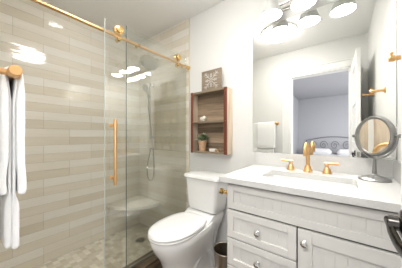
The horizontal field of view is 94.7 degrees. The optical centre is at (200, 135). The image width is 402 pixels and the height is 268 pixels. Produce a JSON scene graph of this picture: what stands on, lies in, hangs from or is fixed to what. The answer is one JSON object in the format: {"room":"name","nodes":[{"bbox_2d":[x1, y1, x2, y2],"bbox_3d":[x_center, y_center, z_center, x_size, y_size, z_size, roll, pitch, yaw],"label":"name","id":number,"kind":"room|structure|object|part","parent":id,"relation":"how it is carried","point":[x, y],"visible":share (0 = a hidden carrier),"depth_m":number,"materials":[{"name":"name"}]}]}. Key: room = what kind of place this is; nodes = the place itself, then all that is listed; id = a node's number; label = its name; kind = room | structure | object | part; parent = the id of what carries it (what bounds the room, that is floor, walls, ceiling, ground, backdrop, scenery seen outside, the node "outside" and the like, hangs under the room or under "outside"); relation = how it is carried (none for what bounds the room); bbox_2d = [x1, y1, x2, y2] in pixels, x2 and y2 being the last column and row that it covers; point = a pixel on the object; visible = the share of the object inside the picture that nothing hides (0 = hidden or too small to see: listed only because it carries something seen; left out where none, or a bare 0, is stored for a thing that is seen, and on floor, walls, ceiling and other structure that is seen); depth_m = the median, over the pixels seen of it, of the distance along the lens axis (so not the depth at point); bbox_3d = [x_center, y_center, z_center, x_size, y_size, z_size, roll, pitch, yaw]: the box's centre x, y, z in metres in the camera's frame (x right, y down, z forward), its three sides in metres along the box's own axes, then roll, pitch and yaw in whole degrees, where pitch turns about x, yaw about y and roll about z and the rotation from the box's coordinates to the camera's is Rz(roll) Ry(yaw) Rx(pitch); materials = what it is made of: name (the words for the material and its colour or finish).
{"room":"bathroom","nodes":[
{"label":"bathroom","id":0,"kind":"room"},
{"bbox_2d":[34,223,151,267],"bbox_3d":[-0.973,1.192,1.591,0.820,0.100,1.600,0,0,37],"label":"floor","id":1,"kind":"structure","parent":0,"point":[91,255],"depth_m":1.81,"materials":[{"name":"beige tile"}]},
{"bbox_2d":[135,237,145,242],"bbox_3d":[-0.663,1.139,2.027,0.109,0.005,0.109,0,0,37],"label":"shower drain","id":2,"kind":"object","parent":1,"relation":"on","point":[141,239],"visible":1,"depth_m":2.01,"materials":[{"name":"silver metal"}]},
{"bbox_2d":[123,250,161,267],"bbox_3d":[-0.590,1.083,1.348,0.133,0.128,1.480,0,0,37],"label":"curb","id":3,"kind":"object","parent":1,"relation":"on","point":[152,261],"depth_m":1.51,"materials":[{"name":"brown wood"}]},
{"bbox_2d":[126,26,185,267],"bbox_3d":[-0.342,0.093,1.652,0.064,1.853,0.674,0,0,37],"label":"shower panel","id":4,"kind":"object","parent":3,"relation":"on","point":[139,45],"visible":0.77,"depth_m":1.40,"materials":[{"name":"clear glass"}]},
{"bbox_2d":[44,0,224,43],"bbox_3d":[-0.320,-1.268,1.140,2.605,0.100,1.720,0,0,37],"label":"ceiling","id":5,"kind":"structure","parent":0,"point":[143,19],"depth_m":1.82,"materials":[{"name":"white paint"}]},
{"bbox_2d":[190,0,396,244],"bbox_3d":[0.211,0.012,1.741,2.495,2.460,0.120,0,0,37],"label":"wall","id":6,"kind":"structure","parent":0,"point":[221,35],"depth_m":1.62,"materials":[{"name":"white paint"}]},
{"bbox_2d":[139,18,188,226],"bbox_3d":[-0.466,-0.038,2.179,0.868,2.360,0.008,0,0,37],"label":"wall tiles","id":7,"kind":"structure","parent":6,"relation":"attached to","point":[170,91],"depth_m":2.13,"materials":[{"name":"beige tile"}]},
{"bbox_2d":[31,0,189,69],"bbox_3d":[-0.572,-0.702,1.328,0.040,0.040,1.470,0,0,37],"label":"shower rail","id":8,"kind":"object","parent":7,"relation":"attached to","point":[40,2],"visible":0.94,"depth_m":1.19,"materials":[{"name":"gold metal"}]},
{"bbox_2d":[104,18,180,267],"bbox_3d":[-0.377,0.116,1.516,0.109,1.793,0.794,0,0,37],"label":"sliding shower door","id":9,"kind":"structure","parent":8,"relation":"hanging from","point":[117,29],"depth_m":1.21,"materials":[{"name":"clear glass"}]},
{"bbox_3d":[-0.560,0.105,1.209,0.019,0.428,0.019,0,0,38],"label":"pull handle","id":10,"kind":"part","parent":9,"relation":"part of","materials":[{"name":"gold metal"}]},
{"bbox_2d":[107,195,159,210],"bbox_3d":[-0.774,0.798,2.144,0.420,0.037,0.420,0,0,37],"label":"bench","id":11,"kind":"object","parent":7,"relation":"attached to","point":[139,202],"visible":1,"depth_m":2.11,"materials":[{"name":"stone"}]},
{"bbox_2d":[142,83,154,180],"bbox_3d":[-0.623,-0.048,2.202,0.144,1.184,0.145,0,0,37],"label":"shower","id":12,"kind":"object","parent":7,"relation":"attached to","point":[145,88],"visible":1,"depth_m":2.19,"materials":[{"name":"silver metal"}]},
{"bbox_2d":[140,55,158,69],"bbox_3d":[-0.570,-0.852,2.109,0.195,0.167,0.228,0,0,37],"label":"shower head","id":13,"kind":"object","parent":7,"relation":"attached to","point":[148,62],"visible":1,"depth_m":2.08},
{"bbox_2d":[189,18,189,206],"bbox_3d":[-0.120,-0.038,1.912,0.006,2.360,0.011,0,0,37],"label":"trim","id":14,"kind":"structure","parent":6,"relation":"attached to","point":[189,18],"depth_m":1.91,"materials":[{"name":"beige"}]},
{"bbox_2d":[191,86,232,154],"bbox_3d":[0.087,-0.127,1.695,0.395,0.571,0.103,0,0,37],"label":"wall shelf","id":15,"kind":"object","parent":6,"relation":"attached to","point":[216,105],"visible":0.99,"depth_m":1.71,"materials":[{"name":"brown wood"}]},
{"bbox_3d":[-0.059,-0.127,1.814,0.018,0.567,0.091,0,0,38],"label":"panel","id":16,"kind":"part","parent":15,"relation":"part of","materials":[{"name":"brown wood"}]},
{"bbox_2d":[195,133,208,150],"bbox_3d":[0.018,0.053,1.747,0.159,0.175,0.147,0,0,37],"label":"potted plant","id":17,"kind":"object","parent":15,"relation":"on","point":[202,139],"visible":1,"depth_m":1.72,"materials":[{"name":"green plant"}]},
{"bbox_3d":[0.014,0.091,1.744,0.086,0.098,0.086,0,0,38],"label":"pot","id":18,"kind":"part","parent":17,"relation":"part of","materials":[{"name":"ceramic"}]},
{"bbox_2d":[200,116,206,120],"bbox_3d":[0.022,-0.162,1.748,0.072,0.054,0.053,0,0,37],"label":"rock","id":19,"kind":"object","parent":15,"relation":"on","point":[203,118],"visible":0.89,"depth_m":1.73,"materials":[{"name":"white stone"}]},
{"bbox_3d":[0.115,-0.127,1.732,0.359,0.567,0.010,0,0,38],"label":"panel","id":20,"kind":"part","parent":15,"relation":"part of","materials":[{"name":"brown wood"}]},
{"bbox_2d":[202,67,221,90],"bbox_3d":[0.095,-0.506,1.682,0.213,0.188,0.018,0,0,37],"label":"wooden sign","id":21,"kind":"object","parent":15,"relation":"on","point":[211,79],"visible":0.89,"depth_m":1.67,"materials":[{"name":"grey wood"}]},
{"bbox_3d":[0.240,-0.127,1.585,0.018,0.567,0.091,0,0,38],"label":"panel","id":22,"kind":"part","parent":15,"relation":"part of","materials":[{"name":"brown wood"}]},
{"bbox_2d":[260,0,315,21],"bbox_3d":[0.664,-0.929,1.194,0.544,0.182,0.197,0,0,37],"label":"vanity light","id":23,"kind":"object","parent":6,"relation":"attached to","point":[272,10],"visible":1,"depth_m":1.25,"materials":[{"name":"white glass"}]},
{"bbox_3d":[0.489,-0.891,1.295,0.144,0.106,0.144,0,0,38],"label":"lamp shade","id":24,"kind":"part","parent":23,"relation":"part of","materials":[{"name":"white glass"}]},
{"bbox_2d":[261,9,280,21],"bbox_3d":[0.489,-0.846,1.295,0.135,0.007,0.135,0,0,38],"label":"diffuser","id":25,"kind":"object","parent":23,"relation":"attached to","point":[267,15],"depth_m":1.29,"materials":[{"name":"white glass"}]},
{"bbox_3d":[0.718,-0.938,1.265,0.480,0.050,0.018,0,0,38],"label":"plate","id":26,"kind":"part","parent":23,"relation":"part of","materials":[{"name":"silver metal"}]},
{"bbox_2d":[291,0,314,9],"bbox_3d":[0.648,-0.846,1.173,0.135,0.007,0.135,0,0,38],"label":"diffuser","id":27,"kind":"object","parent":23,"relation":"attached to","point":[296,4],"depth_m":1.18,"materials":[{"name":"white glass"}]},
{"bbox_3d":[0.648,-0.891,1.173,0.144,0.106,0.144,0,0,38],"label":"lamp shade","id":28,"kind":"part","parent":23,"relation":"part of","materials":[{"name":"white glass"}]},
{"bbox_2d":[253,0,395,158],"bbox_3d":[0.742,-0.362,1.254,0.807,0.976,0.005,0,0,37],"label":"wall mirror","id":29,"kind":"object","parent":6,"relation":"attached to","point":[320,72],"visible":1,"depth_m":1.20,"materials":[{"name":"silver metal"}]},
{"bbox_2d":[254,152,396,177],"bbox_3d":[0.747,0.178,1.241,0.794,0.100,0.020,0,0,37],"label":"backsplash","id":30,"kind":"structure","parent":6,"relation":"attached to","point":[349,165],"depth_m":1.17,"materials":[{"name":"white stone"}]},
{"bbox_2d":[397,0,400,160],"bbox_3d":[0.630,0.012,0.336,0.120,2.460,1.600,0,0,37],"label":"wall","id":31,"kind":"structure","parent":0,"point":[398,1],"depth_m":0.97,"materials":[{"name":"white paint"}]},
{"bbox_2d":[388,52,400,62],"bbox_3d":[0.816,-0.323,0.748,0.084,0.048,0.042,0,0,37],"label":"robe hook","id":32,"kind":"object","parent":31,"relation":"attached to","point":[392,58],"visible":1,"depth_m":0.76,"materials":[{"name":"gold metal"}]},
{"bbox_3d":[0.085,1.192,0.830,1.585,0.100,1.720,0,0,37],"label":"floor","id":33,"kind":"structure","parent":0,"visible":0},
{"bbox_2d":[148,170,227,267],"bbox_3d":[-0.094,0.738,1.451,0.366,0.808,0.697,0,0,37],"label":"toilet","id":34,"kind":"object","parent":33,"relation":"on","point":[186,239],"visible":0.94,"depth_m":1.40,"materials":[{"name":"white ceramic"}]},
{"bbox_3d":[-0.175,0.682,1.362,0.324,0.016,0.452,0,0,38],"label":"seat","id":35,"kind":"part","parent":34,"relation":"part of","materials":[{"name":"white ceramic"}]},
{"bbox_3d":[-0.171,0.656,1.367,0.326,0.030,0.471,0,0,38],"label":"seat lid","id":36,"kind":"part","parent":34,"relation":"part of","materials":[{"name":"white ceramic"}]},
{"bbox_3d":[-0.111,0.916,1.446,0.330,0.452,0.640,0,0,38],"label":"bowl","id":37,"kind":"part","parent":34,"relation":"part of","materials":[{"name":"white ceramic"}]},
{"bbox_3d":[0.049,0.350,1.638,0.366,0.032,0.226,0,0,38],"label":"tank lid","id":38,"kind":"part","parent":34,"relation":"part of","materials":[{"name":"white ceramic"}]},
{"bbox_3d":[0.051,0.506,1.641,0.340,0.278,0.206,0,0,38],"label":"tank","id":39,"kind":"part","parent":34,"relation":"part of","materials":[{"name":"white ceramic"}]},
{"bbox_2d":[213,242,227,267],"bbox_3d":[0.177,0.986,1.364,0.175,0.312,0.175,0,0,37],"label":"waste bin","id":40,"kind":"object","parent":33,"relation":"on","point":[220,249],"visible":0.55,"depth_m":1.34,"materials":[{"name":"brown metal"}]},
{"bbox_2d":[227,183,400,267],"bbox_3d":[0.597,0.701,1.014,0.753,0.883,0.561,0,0,37],"label":"vanity cabinet","id":41,"kind":"object","parent":33,"relation":"on","point":[266,228],"visible":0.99,"depth_m":0.82,"materials":[{"name":"white paint"}]},
{"bbox_2d":[219,188,226,194],"bbox_3d":[0.143,0.330,1.094,0.066,0.060,0.060,0,0,37],"label":"paper holder","id":42,"kind":"object","parent":41,"relation":"attached to","point":[221,191],"visible":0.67,"depth_m":1.09,"materials":[{"name":"gold metal"}]},
{"bbox_3d":[0.292,0.794,0.943,0.352,0.146,0.016,0,0,38],"label":"drawer","id":43,"kind":"part","parent":41,"relation":"part of","materials":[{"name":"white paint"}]},
{"bbox_3d":[0.279,0.642,0.924,0.029,0.029,0.032,0,0,38],"label":"knob","id":44,"kind":"part","parent":41,"relation":"part of","materials":[{"name":"silver metal"}]},
{"bbox_3d":[0.279,0.487,0.924,0.029,0.029,0.032,0,0,38],"label":"knob","id":45,"kind":"part","parent":41,"relation":"part of","materials":[{"name":"silver metal"}]},
{"bbox_3d":[0.294,0.642,0.946,0.280,0.074,0.008,0,0,38],"label":"panel","id":46,"kind":"part","parent":41,"relation":"part of","materials":[{"name":"white paint"}]},
{"bbox_3d":[0.294,0.487,0.946,0.280,0.079,0.008,0,0,38],"label":"panel","id":47,"kind":"part","parent":41,"relation":"part of","materials":[{"name":"white paint"}]},
{"bbox_3d":[0.292,0.642,0.943,0.352,0.146,0.016,0,0,38],"label":"drawer","id":48,"kind":"part","parent":41,"relation":"part of","materials":[{"name":"white paint"}]},
{"bbox_3d":[0.292,0.487,0.943,0.352,0.151,0.016,0,0,38],"label":"drawer","id":49,"kind":"part","parent":41,"relation":"part of","materials":[{"name":"white paint"}]},
{"bbox_3d":[0.444,0.465,0.797,0.029,0.029,0.032,0,0,38],"label":"knob","id":50,"kind":"part","parent":41,"relation":"part of","materials":[{"name":"silver metal"}]},
{"bbox_2d":[219,165,400,212],"bbox_3d":[0.584,0.243,1.028,0.794,0.030,0.556,0,0,37],"label":"countertop","id":51,"kind":"structure","parent":41,"relation":"on","point":[375,195],"depth_m":0.85,"materials":[{"name":"white stone"}]},
{"bbox_2d":[281,142,338,173],"bbox_3d":[0.654,0.132,1.145,0.318,0.191,0.150,0,0,37],"label":"faucet","id":52,"kind":"object","parent":51,"relation":"on","point":[306,149],"visible":1,"depth_m":1.16,"materials":[{"name":"gold metal"}]},
{"bbox_3d":[0.604,0.198,1.246,0.050,0.060,0.050,0,0,38],"label":"handle","id":53,"kind":"part","parent":52,"relation":"part of","materials":[{"name":"gold metal"}]},
{"bbox_3d":[0.648,0.115,1.137,0.022,0.156,0.132,0,0,38],"label":"spout","id":54,"kind":"part","parent":52,"relation":"part of","materials":[{"name":"gold metal"}]},
{"bbox_3d":[0.682,0.207,1.181,0.054,0.040,0.054,0,0,38],"label":"spout","id":55,"kind":"part","parent":52,"relation":"part of","materials":[{"name":"gold metal"}]},
{"bbox_3d":[0.764,0.198,1.123,0.050,0.060,0.050,0,0,38],"label":"handle","id":56,"kind":"part","parent":52,"relation":"part of","materials":[{"name":"gold metal"}]},
{"bbox_3d":[0.782,0.167,1.109,0.072,0.016,0.014,0,0,38],"label":"lever","id":57,"kind":"part","parent":52,"relation":"part of","materials":[{"name":"gold metal"}]},
{"bbox_2d":[269,175,356,187],"bbox_3d":[0.578,0.318,1.016,0.470,0.120,0.267,0,0,37],"label":"sink","id":58,"kind":"object","parent":51,"relation":"in","point":[272,176],"visible":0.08,"depth_m":1.09,"materials":[{"name":"white ceramic"}]},
{"bbox_2d":[353,116,400,182],"bbox_3d":[0.904,0.062,0.964,0.134,0.332,0.236,0,0,27],"label":"makeup mirror","id":59,"kind":"object","parent":51,"relation":"on","point":[375,135],"visible":0.99,"depth_m":0.95,"materials":[{"name":"grey metal"}]},
{"bbox_3d":[0.904,0.160,0.964,0.020,0.080,0.020,0,0,38],"label":"stem","id":60,"kind":"part","parent":59,"relation":"part of","materials":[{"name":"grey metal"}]},
{"bbox_2d":[359,119,389,152],"bbox_3d":[0.901,0.000,0.964,0.006,0.177,0.177,0,0,0],"label":"mirror glass","id":61,"kind":"object","parent":59,"relation":"attached to","point":[374,134],"depth_m":0.96,"materials":[{"name":"silver metal"}]},
{"bbox_3d":[0.904,0.000,0.964,0.026,0.208,0.208,0,0,0],"label":"frame","id":62,"kind":"part","parent":59,"relation":"part of","materials":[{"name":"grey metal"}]},
{"bbox_2d":[393,160,400,183],"bbox_3d":[0.885,0.178,0.785,0.020,0.100,0.534,0,0,37],"label":"side splash","id":63,"kind":"object","parent":51,"relation":"on","point":[396,163],"visible":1,"depth_m":0.92,"materials":[{"name":"white stone"}]},
{"bbox_3d":[0.452,0.336,0.825,0.677,0.062,0.008,0,0,38],"label":"panel","id":64,"kind":"part","parent":41,"relation":"part of","materials":[{"name":"white paint"}]},
{"bbox_3d":[0.594,0.720,0.716,0.281,0.505,0.008,0,0,38],"label":"panel","id":65,"kind":"part","parent":41,"relation":"part of","materials":[{"name":"white paint"}]},
{"bbox_3d":[0.592,0.720,0.713,0.391,0.615,0.016,0,0,38],"label":"door","id":66,"kind":"part","parent":41,"relation":"part of","materials":[{"name":"white paint"}]},
{"bbox_3d":[-0.810,-0.038,0.508,2.375,2.360,0.120,0,0,37],"label":"wall","id":67,"kind":"structure","parent":0,"visible":0},
{"bbox_2d":[0,65,22,82],"bbox_3d":[-0.734,-0.188,0.615,0.438,0.052,0.142,0,0,37],"label":"towel bar","id":68,"kind":"object","parent":67,"relation":"attached to","point":[13,71],"visible":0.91,"depth_m":0.53,"materials":[{"name":"gold metal"}]},
{"bbox_2d":[0,75,19,248],"bbox_3d":[-0.703,0.074,0.661,0.322,0.555,0.037,0,0,37],"label":"bath towel","id":69,"kind":"object","parent":68,"relation":"hanging from","point":[9,204],"visible":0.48,"depth_m":0.57,"materials":[{"name":"white fabric"}]},
{"bbox_3d":[-0.598,-0.188,0.510,0.052,0.052,0.142,0,0,38],"label":"post","id":70,"kind":"part","parent":68,"relation":"part of","materials":[{"name":"gold metal"}]},
{"bbox_2d":[0,66,26,194],"bbox_3d":[-0.665,-0.014,0.632,0.258,0.392,0.064,0,0,37],"label":"hand towel","id":71,"kind":"object","parent":68,"relation":"hanging from","point":[21,182],"visible":0.59,"depth_m":0.56,"materials":[{"name":"white fabric"}]},
{"bbox_2d":[384,0,401,267],"bbox_3d":[0.256,0.142,0.169,0.068,1.970,0.582,0,0,37],"label":"door","id":72,"kind":"structure","parent":67,"relation":"in","point":[393,223],"depth_m":0.36,"materials":[{"name":"white paint"}]},
{"bbox_3d":[0.363,0.192,0.340,0.013,0.060,0.085,0,0,24],"label":"lever","id":73,"kind":"part","parent":72,"relation":"part of","materials":[{"name":"grey metal"}]},
{"bbox_3d":[0.382,0.170,0.359,0.027,0.060,0.060,0,0,38],"label":"handle","id":74,"kind":"part","parent":72,"relation":"part of","materials":[{"name":"grey metal"}]},
{"bbox_3d":[-1.309,0.012,1.900,0.110,2.460,1.720,0,0,37],"label":"wall","id":75,"kind":"structure","parent":0,"visible":0},
{"bbox_2d":[0,0,138,267],"bbox_3d":[-1.264,-0.038,1.860,0.010,2.360,1.472,0,0,37],"label":"wall tiles","id":76,"kind":"structure","parent":75,"relation":"attached to","point":[60,57],"depth_m":1.82,"materials":[{"name":"beige tile"}]}
]}

